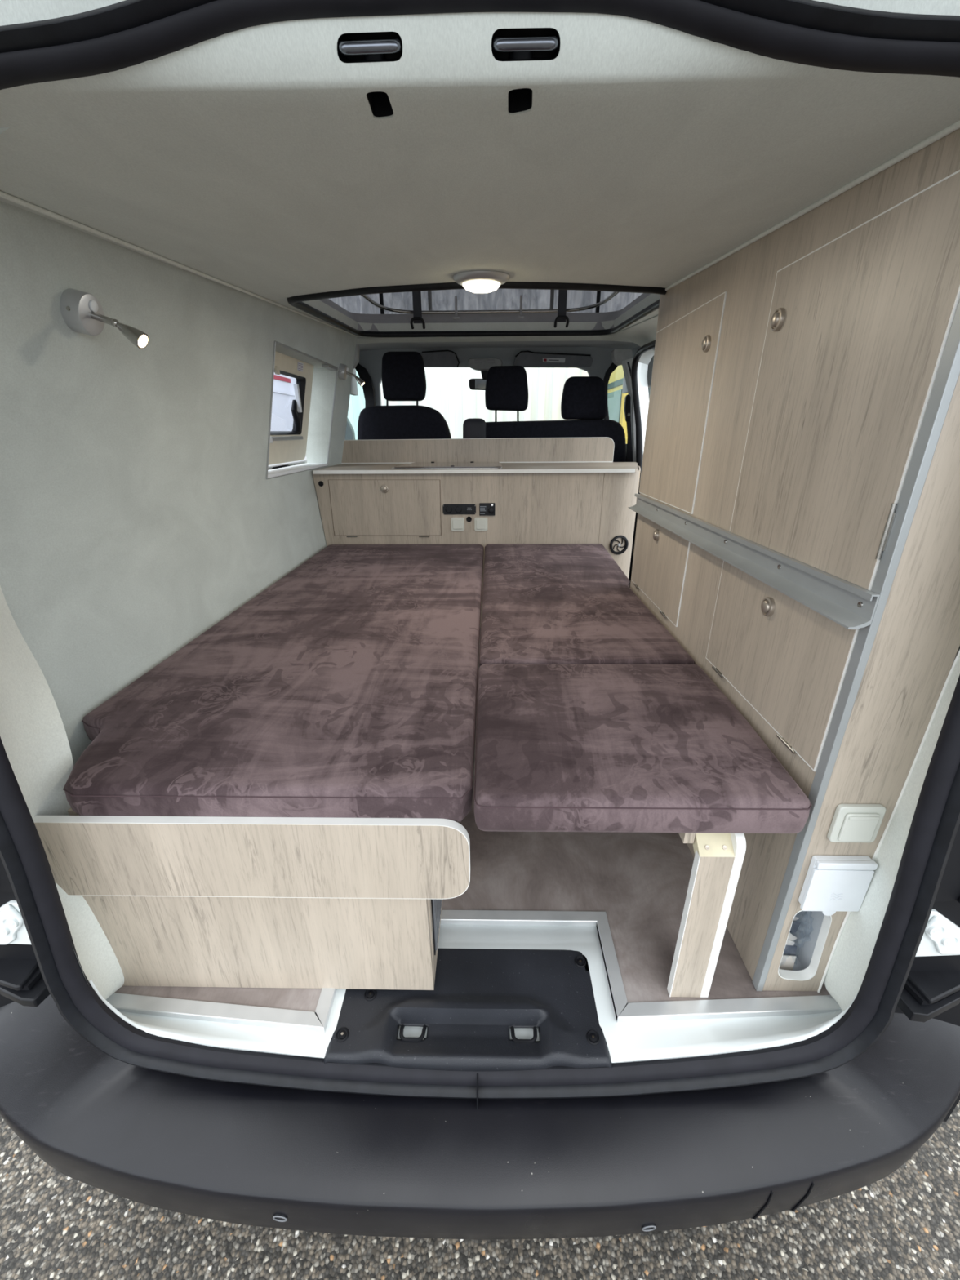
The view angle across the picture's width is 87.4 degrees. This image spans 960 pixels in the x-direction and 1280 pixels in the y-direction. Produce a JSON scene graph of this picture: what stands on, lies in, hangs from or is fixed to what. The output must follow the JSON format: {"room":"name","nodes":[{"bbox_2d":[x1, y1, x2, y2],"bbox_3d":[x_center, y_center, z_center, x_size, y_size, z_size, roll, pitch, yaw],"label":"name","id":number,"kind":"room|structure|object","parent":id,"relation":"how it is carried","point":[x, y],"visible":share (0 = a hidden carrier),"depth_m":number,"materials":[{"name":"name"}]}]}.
{"room":"vehicle interior","nodes":[
{"label":"vehicle interior","id":0,"kind":"room"},
{"bbox_2d":[0,857,13,892],"bbox_3d":[-0.873,-0.015,0.688,0.303,0.890,0.068,1,23,4],"label":"trim","id":1,"kind":"structure","parent":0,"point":[5,885],"depth_m":0.81,"materials":[{"name":"black plastic"}]},
{"bbox_2d":[0,891,35,1007],"bbox_3d":[-0.890,0.707,0.971,0.255,0.660,0.010,0,23,1],"label":"trim","id":2,"kind":"structure","parent":0,"point":[10,951],"depth_m":0.90,"materials":[{"name":"black plastic"}]},
{"bbox_2d":[0,900,31,944],"bbox_3d":[-0.806,0.491,0.872,0.094,0.104,0.030,0,23,1],"label":"bracket","id":3,"kind":"object","parent":2,"relation":"attached to","point":[13,930],"visible":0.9,"depth_m":0.86,"materials":[{"name":"white metal"}]},
{"bbox_2d":[0,200,356,766],"bbox_3d":[-0.828,-0.524,1.991,0.270,1.590,2.370,0,23,1],"label":"wall","id":4,"kind":"structure","parent":0,"point":[140,511],"depth_m":1.20,"materials":[{"name":"grey fabric"}]},
{"bbox_2d":[0,586,124,999],"bbox_3d":[-0.753,0.070,0.833,0.134,1.340,0.353,-17,28,-34],"label":"trim","id":5,"kind":"structure","parent":4,"relation":"attached to","point":[33,736],"depth_m":0.91,"materials":[{"name":"white plastic"}]},
{"bbox_2d":[59,288,149,349],"bbox_3d":[-0.722,-0.621,0.974,0.145,0.102,0.073,0,23,1],"label":"reading lamp","id":6,"kind":"object","parent":4,"relation":"attached to","point":[82,312],"visible":1,"depth_m":0.96,"materials":[{"name":"silver metal"}]},
{"bbox_2d":[0,191,357,336],"bbox_3d":[-0.702,-1.156,1.726,0.008,0.172,2.351,0,23,1],"label":"trim","id":7,"kind":"structure","parent":4,"relation":"attached to","point":[3,195],"depth_m":1.02,"materials":[{"name":"grey plastic"}]},
{"bbox_2d":[268,351,313,465],"bbox_3d":[-0.887,-1.036,2.237,0.138,0.470,0.685,0,23,1],"label":"window","id":8,"kind":"structure","parent":4,"relation":"in","point":[285,446],"depth_m":2.40,"materials":[{"name":"beige plastic"}]},
{"bbox_2d":[267,462,327,478],"bbox_3d":[-0.899,-0.808,2.380,0.114,0.012,0.812,0,23,1],"label":"trim","id":9,"kind":"structure","parent":4,"relation":"attached to","point":[290,469],"depth_m":2.35,"materials":[{"name":"white plastic"}]},
{"bbox_2d":[265,340,337,479],"bbox_3d":[-0.792,-1.020,2.289,0.119,0.481,0.819,0,23,1],"label":"trim","id":10,"kind":"structure","parent":4,"relation":"attached to","point":[329,366],"depth_m":2.04,"materials":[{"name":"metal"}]},
{"bbox_2d":[337,363,364,386],"bbox_3d":[-0.676,-1.390,2.636,0.140,0.110,0.073,0,23,1],"label":"reading lamp","id":11,"kind":"object","parent":4,"relation":"attached to","point":[343,373],"visible":0.99,"depth_m":2.62,"materials":[{"name":"silver metal"}]},
{"bbox_2d":[353,343,359,368],"bbox_3d":[-0.742,-1.650,2.929,0.080,0.128,0.050,0,23,1],"label":"trim","id":12,"kind":"structure","parent":4,"relation":"attached to","point":[356,362],"depth_m":2.91,"materials":[{"name":"grey plastic"}]},
{"bbox_2d":[396,1024,427,1041],"bbox_3d":[-0.131,0.771,0.984,0.064,0.038,0.047,0,23,1],"label":"loop","id":13,"kind":"object","parent":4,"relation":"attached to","point":[406,1033],"visible":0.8,"depth_m":0.99,"materials":[{"name":"black plastic"}]},
{"bbox_2d":[324,948,612,1071],"bbox_3d":[-0.022,0.732,1.020,0.532,0.034,0.230,0,23,1],"label":"sill cover","id":14,"kind":"structure","parent":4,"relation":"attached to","point":[477,994],"depth_m":0.99,"materials":[{"name":"black plastic"}]},
{"bbox_2d":[88,924,857,1063],"bbox_3d":[-0.019,0.659,1.040,1.505,0.226,0.306,0,23,1],"label":"trim","id":15,"kind":"structure","parent":4,"relation":"attached to","point":[642,1041],"depth_m":0.96,"materials":[{"name":"white paint"}]},
{"bbox_2d":[0,994,959,1239],"bbox_3d":[-0.018,0.833,0.990,1.974,0.422,0.382,0,23,1],"label":"bumper cover","id":16,"kind":"object","parent":15,"relation":"attached to","point":[242,1153],"visible":0.88,"depth_m":0.90,"materials":[{"name":"black plastic"}]},
{"bbox_2d":[0,959,49,1007],"bbox_3d":[-0.827,0.606,0.901,0.135,0.040,0.078,0,23,1],"label":"step pad","id":17,"kind":"object","parent":16,"relation":"on","point":[22,982],"visible":0.66,"depth_m":0.88,"materials":[{"name":"black plastic"}]},
{"bbox_2d":[897,970,959,1022],"bbox_3d":[0.788,0.607,0.871,0.154,0.040,0.083,0,23,1],"label":"step pad","id":18,"kind":"object","parent":16,"relation":"on","point":[922,988],"visible":0.59,"depth_m":0.86,"materials":[{"name":"black plastic"}]},
{"bbox_2d":[440,910,840,1022],"bbox_3d":[0.215,0.695,1.082,1.032,0.023,0.232,0,23,1],"label":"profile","id":19,"kind":"object","parent":15,"relation":"on","point":[625,1011],"visible":0.77,"depth_m":1.00,"materials":[{"name":"metal"}]},
{"bbox_2d":[0,109,959,133],"bbox_3d":[-0.017,-0.553,0.520,1.506,0.467,0.104,0,23,1],"label":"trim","id":20,"kind":"structure","parent":4,"relation":"attached to","point":[2,129],"depth_m":0.57,"materials":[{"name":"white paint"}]},
{"bbox_2d":[509,1026,539,1044],"bbox_3d":[0.085,0.771,0.980,0.064,0.038,0.047,0,23,1],"label":"loop","id":21,"kind":"object","parent":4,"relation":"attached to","point":[519,1035],"visible":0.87,"depth_m":0.98,"materials":[{"name":"black plastic"}]},
{"bbox_2d":[350,368,358,395],"bbox_3d":[-0.923,-1.790,3.281,0.030,0.300,0.800,0,23,1],"label":"wall","id":22,"kind":"structure","parent":0,"point":[353,391],"depth_m":3.61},
{"bbox_2d":[0,133,935,337],"bbox_3d":[0.033,-1.207,1.751,1.960,0.229,2.560,0,23,1],"label":"ceiling","id":23,"kind":"structure","parent":0,"point":[275,223],"depth_m":0.82,"materials":[{"name":"grey fabric"}]},
{"bbox_2d":[287,281,666,337],"bbox_3d":[0.017,-1.519,2.018,1.421,0.503,1.510,0,23,1],"label":"roof hatch","id":24,"kind":"object","parent":23,"relation":"attached to","point":[561,314],"visible":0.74,"depth_m":2.62,"materials":[{"name":"black plastic"}]},
{"bbox_2d":[453,270,509,293],"bbox_3d":[0.004,-0.964,1.354,0.152,0.044,0.152,0,23,1],"label":"ceiling lamp","id":25,"kind":"object","parent":23,"relation":"attached to","point":[473,281],"visible":1,"depth_m":1.32,"materials":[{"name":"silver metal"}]},
{"bbox_2d":[462,280,500,293],"bbox_3d":[0.004,-0.957,1.358,0.104,0.029,0.104,0,23,1],"label":"diffuser","id":26,"kind":"object","parent":25,"relation":"attached to","point":[475,286],"depth_m":1.33,"materials":[{"name":"white plastic"}]},
{"bbox_2d":[665,120,959,290],"bbox_3d":[0.560,-0.826,1.043,0.008,0.093,1.221,0,23,1],"label":"trim","id":27,"kind":"structure","parent":23,"relation":"attached to","point":[956,126],"depth_m":0.76,"materials":[{"name":"grey plastic"}]},
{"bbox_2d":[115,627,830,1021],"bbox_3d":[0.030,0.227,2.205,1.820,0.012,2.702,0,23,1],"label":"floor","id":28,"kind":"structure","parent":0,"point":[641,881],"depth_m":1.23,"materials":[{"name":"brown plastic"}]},
{"bbox_2d":[106,987,337,1033],"bbox_3d":[-0.527,0.703,1.074,0.464,0.023,0.238,0,23,1],"label":"floor edge trim","id":29,"kind":"object","parent":28,"relation":"on","point":[317,1021],"visible":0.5,"depth_m":0.98,"materials":[{"name":"metal"}]},
{"bbox_2d":[32,807,470,990],"bbox_3d":[-0.379,0.132,1.845,0.760,0.444,1.988,0,23,1],"label":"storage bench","id":30,"kind":"object","parent":28,"relation":"on","point":[178,901],"visible":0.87,"depth_m":0.90,"materials":[{"name":"brown wood"}]},
{"bbox_2d":[62,544,484,822],"bbox_3d":[-0.415,-0.101,1.764,0.838,0.079,1.986,0,23,1],"label":"cushion","id":31,"kind":"object","parent":30,"relation":"on","point":[346,686],"visible":1,"depth_m":1.08,"materials":[{"name":"brown fabric"}]},
{"bbox_2d":[431,898,442,955],"bbox_3d":[-0.090,0.504,1.056,0.005,0.240,0.160,0,23,1],"label":"panel","id":32,"kind":"object","parent":30,"relation":"attached to","point":[436,904],"visible":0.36,"depth_m":1.02,"materials":[{"name":"plastic"}]},
{"bbox_2d":[312,465,640,627],"bbox_3d":[0.106,-0.475,2.736,1.857,0.837,0.468,-6,23,-14],"label":"base cabinet","id":33,"kind":"object","parent":28,"relation":"on","point":[483,509],"visible":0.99,"depth_m":2.60,"materials":[{"name":"brown wood"}]},
{"bbox_2d":[318,480,323,486],"bbox_3d":[-0.812,-0.797,2.563,0.026,0.026,0.003,0,23,1],"label":"socket","id":34,"kind":"object","parent":33,"relation":"attached to","point":[320,482],"depth_m":2.56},
{"bbox_2d":[445,506,452,512],"bbox_3d":[-0.162,-0.674,2.595,0.034,0.034,0.005,0,23,1],"label":"socket","id":35,"kind":"object","parent":33,"relation":"attached to","point":[448,508],"depth_m":2.59,"materials":[{"name":"black plastic"}]},
{"bbox_2d":[450,517,464,530],"bbox_3d":[-0.117,-0.606,2.626,0.069,0.068,0.009,0,23,1],"label":"light switch","id":36,"kind":"object","parent":33,"relation":"attached to","point":[456,523],"depth_m":2.62,"materials":[{"name":"grey plastic"}]},
{"bbox_2d":[455,506,462,512],"bbox_3d":[-0.111,-0.674,2.594,0.034,0.034,0.005,0,23,1],"label":"socket","id":37,"kind":"object","parent":33,"relation":"attached to","point":[458,508],"depth_m":2.59,"materials":[{"name":"black plastic"}]},
{"bbox_2d":[466,516,471,522],"bbox_3d":[-0.058,-0.630,2.619,0.029,0.029,0.003,0,23,1],"label":"socket","id":38,"kind":"object","parent":33,"relation":"attached to","point":[468,519],"depth_m":2.62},
{"bbox_2d":[312,436,637,474],"bbox_3d":[0.039,-1.016,2.742,1.785,0.158,0.586,0,23,1],"label":"countertop","id":39,"kind":"structure","parent":33,"relation":"on","point":[593,454],"depth_m":2.98,"materials":[{"name":"brown wood"}]},
{"bbox_2d":[391,461,502,469],"bbox_3d":[-0.164,-0.963,2.760,0.571,0.015,0.430,0,23,1],"label":"cooktop","id":40,"kind":"object","parent":39,"relation":"in","point":[416,465],"visible":1,"depth_m":2.63,"materials":[{"name":"metal"}]},
{"bbox_2d":[342,437,613,462],"bbox_3d":[-0.026,-1.132,3.002,1.640,0.138,0.016,0,23,1],"label":"backsplash","id":41,"kind":"structure","parent":39,"relation":"on","point":[578,449],"depth_m":2.99,"materials":[{"name":"brown wood"}]},
{"bbox_2d":[474,517,487,530],"bbox_3d":[0.006,-0.606,2.624,0.069,0.068,0.009,0,23,1],"label":"light switch","id":42,"kind":"object","parent":33,"relation":"attached to","point":[480,523],"depth_m":2.62,"materials":[{"name":"grey plastic"}]},
{"bbox_2d":[609,535,628,555],"bbox_3d":[0.737,-0.503,2.662,0.104,0.104,0.014,-4,23,-9],"label":"air vent","id":43,"kind":"object","parent":33,"relation":"attached to","point":[619,544],"depth_m":2.66,"materials":[{"name":"black plastic"}]},
{"bbox_2d":[666,832,746,997],"bbox_3d":[0.409,0.481,1.037,0.097,0.409,0.239,0,23,1],"label":"support post","id":44,"kind":"object","parent":28,"relation":"on","point":[718,859],"visible":0.84,"depth_m":0.91,"materials":[{"name":"brown wood"}]},
{"bbox_3d":[0.290,-0.051,1.761,0.555,0.017,1.900,0,23,1],"label":"board","id":45,"kind":"object","parent":44,"relation":"on","visible":0},
{"bbox_2d":[479,543,694,667],"bbox_3d":[0.323,-0.199,1.985,0.627,0.080,1.479,0,23,1],"label":"cushion","id":46,"kind":"object","parent":45,"relation":"on","point":[543,603],"visible":0.93,"depth_m":1.62,"materials":[{"name":"brown fabric"}]},
{"bbox_2d":[474,663,812,833],"bbox_3d":[0.274,0.187,1.057,0.568,0.080,0.528,0,23,1],"label":"cushion","id":47,"kind":"object","parent":45,"relation":"on","point":[560,748],"visible":1,"depth_m":0.90,"materials":[{"name":"brown fabric"}]},
{"bbox_2d":[628,128,959,992],"bbox_3d":[0.709,-0.191,1.293,0.350,1.450,1.251,0,23,1],"label":"cabinet","id":48,"kind":"object","parent":28,"relation":"on","point":[797,506],"visible":1,"depth_m":0.84,"materials":[{"name":"brown wood"}]},
{"bbox_2d":[778,916,800,970],"bbox_3d":[0.628,0.592,1.030,0.092,0.222,0.078,0,23,1],"label":"plastic bag","id":49,"kind":"object","parent":48,"relation":"in","point":[788,961],"visible":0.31,"depth_m":1.04,"materials":[{"name":"white plastic"}]},
{"bbox_2d":[826,804,886,842],"bbox_3d":[0.631,0.308,0.843,0.076,0.076,0.010,0,23,1],"label":"light switch","id":50,"kind":"object","parent":48,"relation":"attached to","point":[846,823],"depth_m":0.83,"materials":[{"name":"white plastic"}]},
{"bbox_2d":[824,656,959,1011],"bbox_3d":[0.711,0.090,0.725,0.231,1.372,0.088,-10,24,-22],"label":"trim","id":51,"kind":"structure","parent":28,"relation":"on","point":[847,968],"depth_m":0.85,"materials":[{"name":"white plastic"}]},
{"bbox_2d":[0,1100,959,1279],"bbox_3d":[0.183,-2.350,9.851,60.000,0.001,60.000,0,23,1],"label":"ground","id":52,"kind":"structure","parent":0,"point":[904,1224],"depth_m":1.08,"materials":[{"name":"grey asphalt"}]},
{"bbox_2d":[268,372,306,469],"bbox_3d":[-5.633,-4.221,8.245,2.825,4.760,9.269,0,23,1],"label":"trailer","id":53,"kind":"object","parent":52,"relation":"on","point":[283,394],"visible":0.05,"depth_m":10.70,"materials":[{"name":"white plastic"}]},
{"bbox_2d":[267,367,588,470],"bbox_3d":[-6.061,-7.054,12.724,19.400,6.560,3.300,0,23,1],"label":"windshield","id":54,"kind":"object","parent":52,"relation":"on","point":[448,391],"visible":0.02,"depth_m":11.75},
{"bbox_2d":[588,364,650,444],"bbox_3d":[3.715,-3.839,8.608,3.295,3.660,3.030,0,23,1],"label":"truck","id":55,"kind":"object","parent":52,"relation":"on","point":[615,398],"visible":0.02,"depth_m":7.48,"materials":[{"name":"paint"}]},
{"bbox_2d":[0,0,959,149],"bbox_3d":[-0.001,-0.592,0.547,1.837,0.166,0.196,0,23,1],"label":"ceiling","id":56,"kind":"structure","parent":0,"point":[611,76],"depth_m":0.51,"materials":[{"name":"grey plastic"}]},
{"bbox_2d":[337,31,402,62],"bbox_3d":[-0.104,-0.574,0.484,0.062,0.033,0.042,0,23,1],"label":"loop","id":57,"kind":"object","parent":56,"relation":"attached to","point":[351,47],"visible":0.98,"depth_m":0.47,"materials":[{"name":"metal"}]},
{"bbox_2d":[363,53,393,116],"bbox_3d":[-0.106,-0.582,0.524,0.024,0.040,0.063,0,23,1],"label":"trim","id":58,"kind":"structure","parent":56,"relation":"attached to","point":[379,101],"depth_m":0.55,"materials":[{"name":"black plastic"}]},
{"bbox_2d":[0,0,959,1109],"bbox_3d":[-0.024,0.133,0.690,1.424,1.531,0.130,0,23,1],"label":"seal","id":59,"kind":"object","parent":56,"relation":"attached to","point":[115,37],"visible":0.99,"depth_m":0.74,"materials":[{"name":"black rubber"}]},
{"bbox_2d":[508,51,533,112],"bbox_3d":[0.042,-0.581,0.519,0.026,0.039,0.061,0,23,1],"label":"trim","id":60,"kind":"structure","parent":56,"relation":"attached to","point":[519,100],"depth_m":0.54,"materials":[{"name":"black plastic"}]},
{"bbox_2d":[491,27,559,61],"bbox_3d":[0.043,-0.574,0.482,0.064,0.034,0.043,0,23,1],"label":"handle","id":61,"kind":"object","parent":56,"relation":"attached to","point":[544,42],"visible":0.98,"depth_m":0.48,"materials":[{"name":"metal"}]},
{"bbox_2d":[358,346,617,405],"bbox_3d":[0.039,-1.798,3.557,1.843,0.557,0.050,0,23,1],"label":"front headliner","id":62,"kind":"structure","parent":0,"point":[371,360],"depth_m":3.46},
{"bbox_2d":[355,363,375,408],"bbox_3d":[-0.805,-1.774,3.523,0.121,0.304,0.040,0,23,1],"label":"trim","id":63,"kind":"structure","parent":62,"relation":"attached to","point":[368,388],"depth_m":3.51,"materials":[{"name":"black plastic"}]},
{"bbox_2d":[469,370,488,390],"bbox_3d":[-0.006,-1.821,3.509,0.141,0.137,0.043,0,23,1],"label":"mirror","id":64,"kind":"object","parent":62,"relation":"attached to","point":[474,384],"visible":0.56,"depth_m":3.50,"materials":[{"name":"black plastic"}]},
{"bbox_2d":[475,379,486,388],"bbox_3d":[0.013,-1.783,3.502,0.094,0.058,0.002,0,23,1],"label":"mirror glass","id":65,"kind":"object","parent":64,"relation":"attached to","point":[479,384],"depth_m":3.50,"materials":[{"name":"grey mirror"}]},
{"bbox_2d":[467,357,502,370],"bbox_3d":[0.035,-1.877,3.420,0.232,0.069,0.084,0,23,1],"label":"console","id":66,"kind":"object","parent":62,"relation":"attached to","point":[477,364],"visible":0.88,"depth_m":3.38,"materials":[{"name":"grey plastic"}]},
{"bbox_2d":[474,360,481,363],"bbox_3d":[-0.012,-1.874,3.379,0.049,0.022,0.006,0,23,1],"label":"light","id":67,"kind":"object","parent":66,"relation":"attached to","point":[475,361],"depth_m":3.38,"materials":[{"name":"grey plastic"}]},
{"bbox_2d":[487,360,494,363],"bbox_3d":[0.074,-1.874,3.378,0.049,0.022,0.006,0,23,1],"label":"light","id":68,"kind":"object","parent":66,"relation":"attached to","point":[488,361],"depth_m":3.38,"materials":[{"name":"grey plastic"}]},
{"bbox_2d":[603,362,617,419],"bbox_3d":[0.892,-1.704,3.499,0.089,0.419,0.040,0,23,1],"label":"trim","id":69,"kind":"structure","parent":62,"relation":"attached to","point":[612,367],"depth_m":3.44,"materials":[{"name":"black plastic"}]},
{"bbox_2d":[359,340,640,351],"bbox_3d":[0.062,-1.899,3.260,1.900,0.066,0.640,0,23,1],"label":"ceiling","id":70,"kind":"structure","parent":0,"point":[604,344],"depth_m":3.19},
{"bbox_2d":[419,350,459,367],"bbox_3d":[-0.298,-1.923,3.437,0.318,0.104,0.028,0,23,1],"label":"sun visor","id":71,"kind":"object","parent":70,"relation":"attached to","point":[438,358],"visible":0.7,"depth_m":3.43,"materials":[{"name":"grey plastic"}]},
{"bbox_2d":[513,351,592,367],"bbox_3d":[0.498,-1.915,3.422,0.539,0.100,0.034,0,23,1],"label":"sun visor","id":72,"kind":"object","parent":70,"relation":"attached to","point":[523,358],"visible":0.91,"depth_m":3.42,"materials":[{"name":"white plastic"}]},
{"bbox_2d":[622,346,653,587],"bbox_3d":[1.058,-1.305,3.906,0.030,1.700,1.650,0,23,1],"label":"wall","id":73,"kind":"structure","parent":0,"point":[634,350],"depth_m":3.37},
{"bbox_2d":[355,335,631,344],"bbox_3d":[0.056,-1.745,2.934,1.900,0.037,0.080,0,23,1],"label":"trim","id":74,"kind":"structure","parent":73,"relation":"attached to","point":[566,338],"depth_m":2.92,"materials":[{"name":"grey plastic"}]},
{"bbox_2d":[610,348,632,365],"bbox_3d":[0.898,-1.792,3.181,0.125,0.085,0.080,0,23,1],"label":"trim","id":75,"kind":"structure","parent":73,"relation":"attached to","point":[618,355],"depth_m":3.14,"materials":[{"name":"grey plastic"}]},
{"bbox_2d":[623,394,632,462],"bbox_3d":[0.933,-1.312,3.132,0.088,0.394,0.042,0,23,1],"label":"belt","id":76,"kind":"object","parent":73,"relation":"attached to","point":[627,408],"visible":0.89,"depth_m":3.13,"materials":[{"name":"black fabric"}]},
{"bbox_2d":[621,357,637,462],"bbox_3d":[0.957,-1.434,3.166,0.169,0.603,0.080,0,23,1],"label":"trim","id":77,"kind":"structure","parent":73,"relation":"attached to","point":[625,368],"depth_m":3.12,"materials":[{"name":"grey plastic"}]},
{"bbox_2d":[637,349,654,449],"bbox_3d":[0.958,-0.987,2.985,0.184,1.255,0.437,15,27,33],"label":"wall","id":78,"kind":"structure","parent":0,"point":[642,366],"depth_m":2.91,"materials":[{"name":"white paint"}]},
{"bbox_2d":[611,315,657,349],"bbox_3d":[0.858,-1.377,2.260,0.230,0.208,1.460,0,23,1],"label":"trim","id":79,"kind":"structure","parent":78,"relation":"attached to","point":[643,333],"depth_m":2.60,"materials":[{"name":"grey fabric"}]},
{"bbox_2d":[631,340,655,519],"bbox_3d":[0.915,-0.929,2.828,0.162,1.274,0.467,0,23,1],"label":"seal","id":80,"kind":"object","parent":78,"relation":"attached to","point":[651,345],"visible":0.54,"depth_m":2.86,"materials":[{"name":"black rubber"}]},
{"bbox_2d":[894,901,959,1121],"bbox_3d":[0.854,0.709,0.939,0.255,0.660,0.010,0,23,1],"label":"trim","id":81,"kind":"structure","parent":0,"point":[950,910],"depth_m":0.88,"materials":[{"name":"black plastic"}]},
{"bbox_2d":[915,909,959,956],"bbox_3d":[0.765,0.492,0.844,0.115,0.112,0.030,0,23,1],"label":"bracket","id":82,"kind":"object","parent":81,"relation":"attached to","point":[941,936],"visible":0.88,"depth_m":0.83,"materials":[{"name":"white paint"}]},
{"bbox_3d":[0.984,-0.173,1.312,0.060,1.500,1.310,0,23,1],"label":"wall","id":83,"kind":"structure","parent":0,"visible":0},
{"bbox_2d":[934,824,959,902],"bbox_3d":[0.828,-0.013,0.657,0.303,0.890,0.068,-1,23,-2],"label":"trim","id":84,"kind":"structure","parent":83,"relation":"attached to","point":[948,890],"depth_m":0.78,"materials":[{"name":"black plastic"}]},
{"bbox_3d":[0.078,-0.539,4.242,1.940,0.040,1.650,0,23,1],"label":"floor","id":85,"kind":"structure","parent":0,"visible":0},
{"bbox_2d":[357,351,451,439],"bbox_3d":[-0.496,-1.124,3.566,0.635,1.567,0.570,0,23,1],"label":"seat","id":86,"kind":"object","parent":85,"relation":"on","point":[403,373],"visible":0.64,"depth_m":3.15,"materials":[{"name":"black fabric"}]},
{"bbox_2d":[462,365,626,462],"bbox_3d":[0.433,-1.083,3.559,1.081,1.484,0.582,0,23,1],"label":"bench","id":87,"kind":"object","parent":85,"relation":"on","point":[584,398],"visible":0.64,"depth_m":3.15,"materials":[{"name":"black fabric"}]},
{"bbox_3d":[0.038,-1.809,1.982,1.900,0.040,1.950,0,23,1],"label":"roof","id":88,"kind":"structure","parent":0,"visible":0},
{"bbox_2d":[328,288,642,314],"bbox_3d":[0.042,-1.584,2.053,1.568,0.450,1.717,0,23,1],"label":"tent","id":89,"kind":"object","parent":88,"relation":"hanging from","point":[500,299],"visible":0.06,"depth_m":2.81,"materials":[{"name":"grey fabric"}]},
{"bbox_3d":[-0.905,-1.020,4.061,0.040,1.080,1.650,0,23,1],"label":"wall","id":90,"kind":"structure","parent":0,"visible":0},
{"bbox_2d":[344,417,355,439],"bbox_3d":[-1.086,-1.737,4.162,0.074,0.198,0.080,0,23,1],"label":"mirror","id":91,"kind":"object","parent":90,"relation":"attached to","point":[349,433],"visible":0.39,"depth_m":4.14,"materials":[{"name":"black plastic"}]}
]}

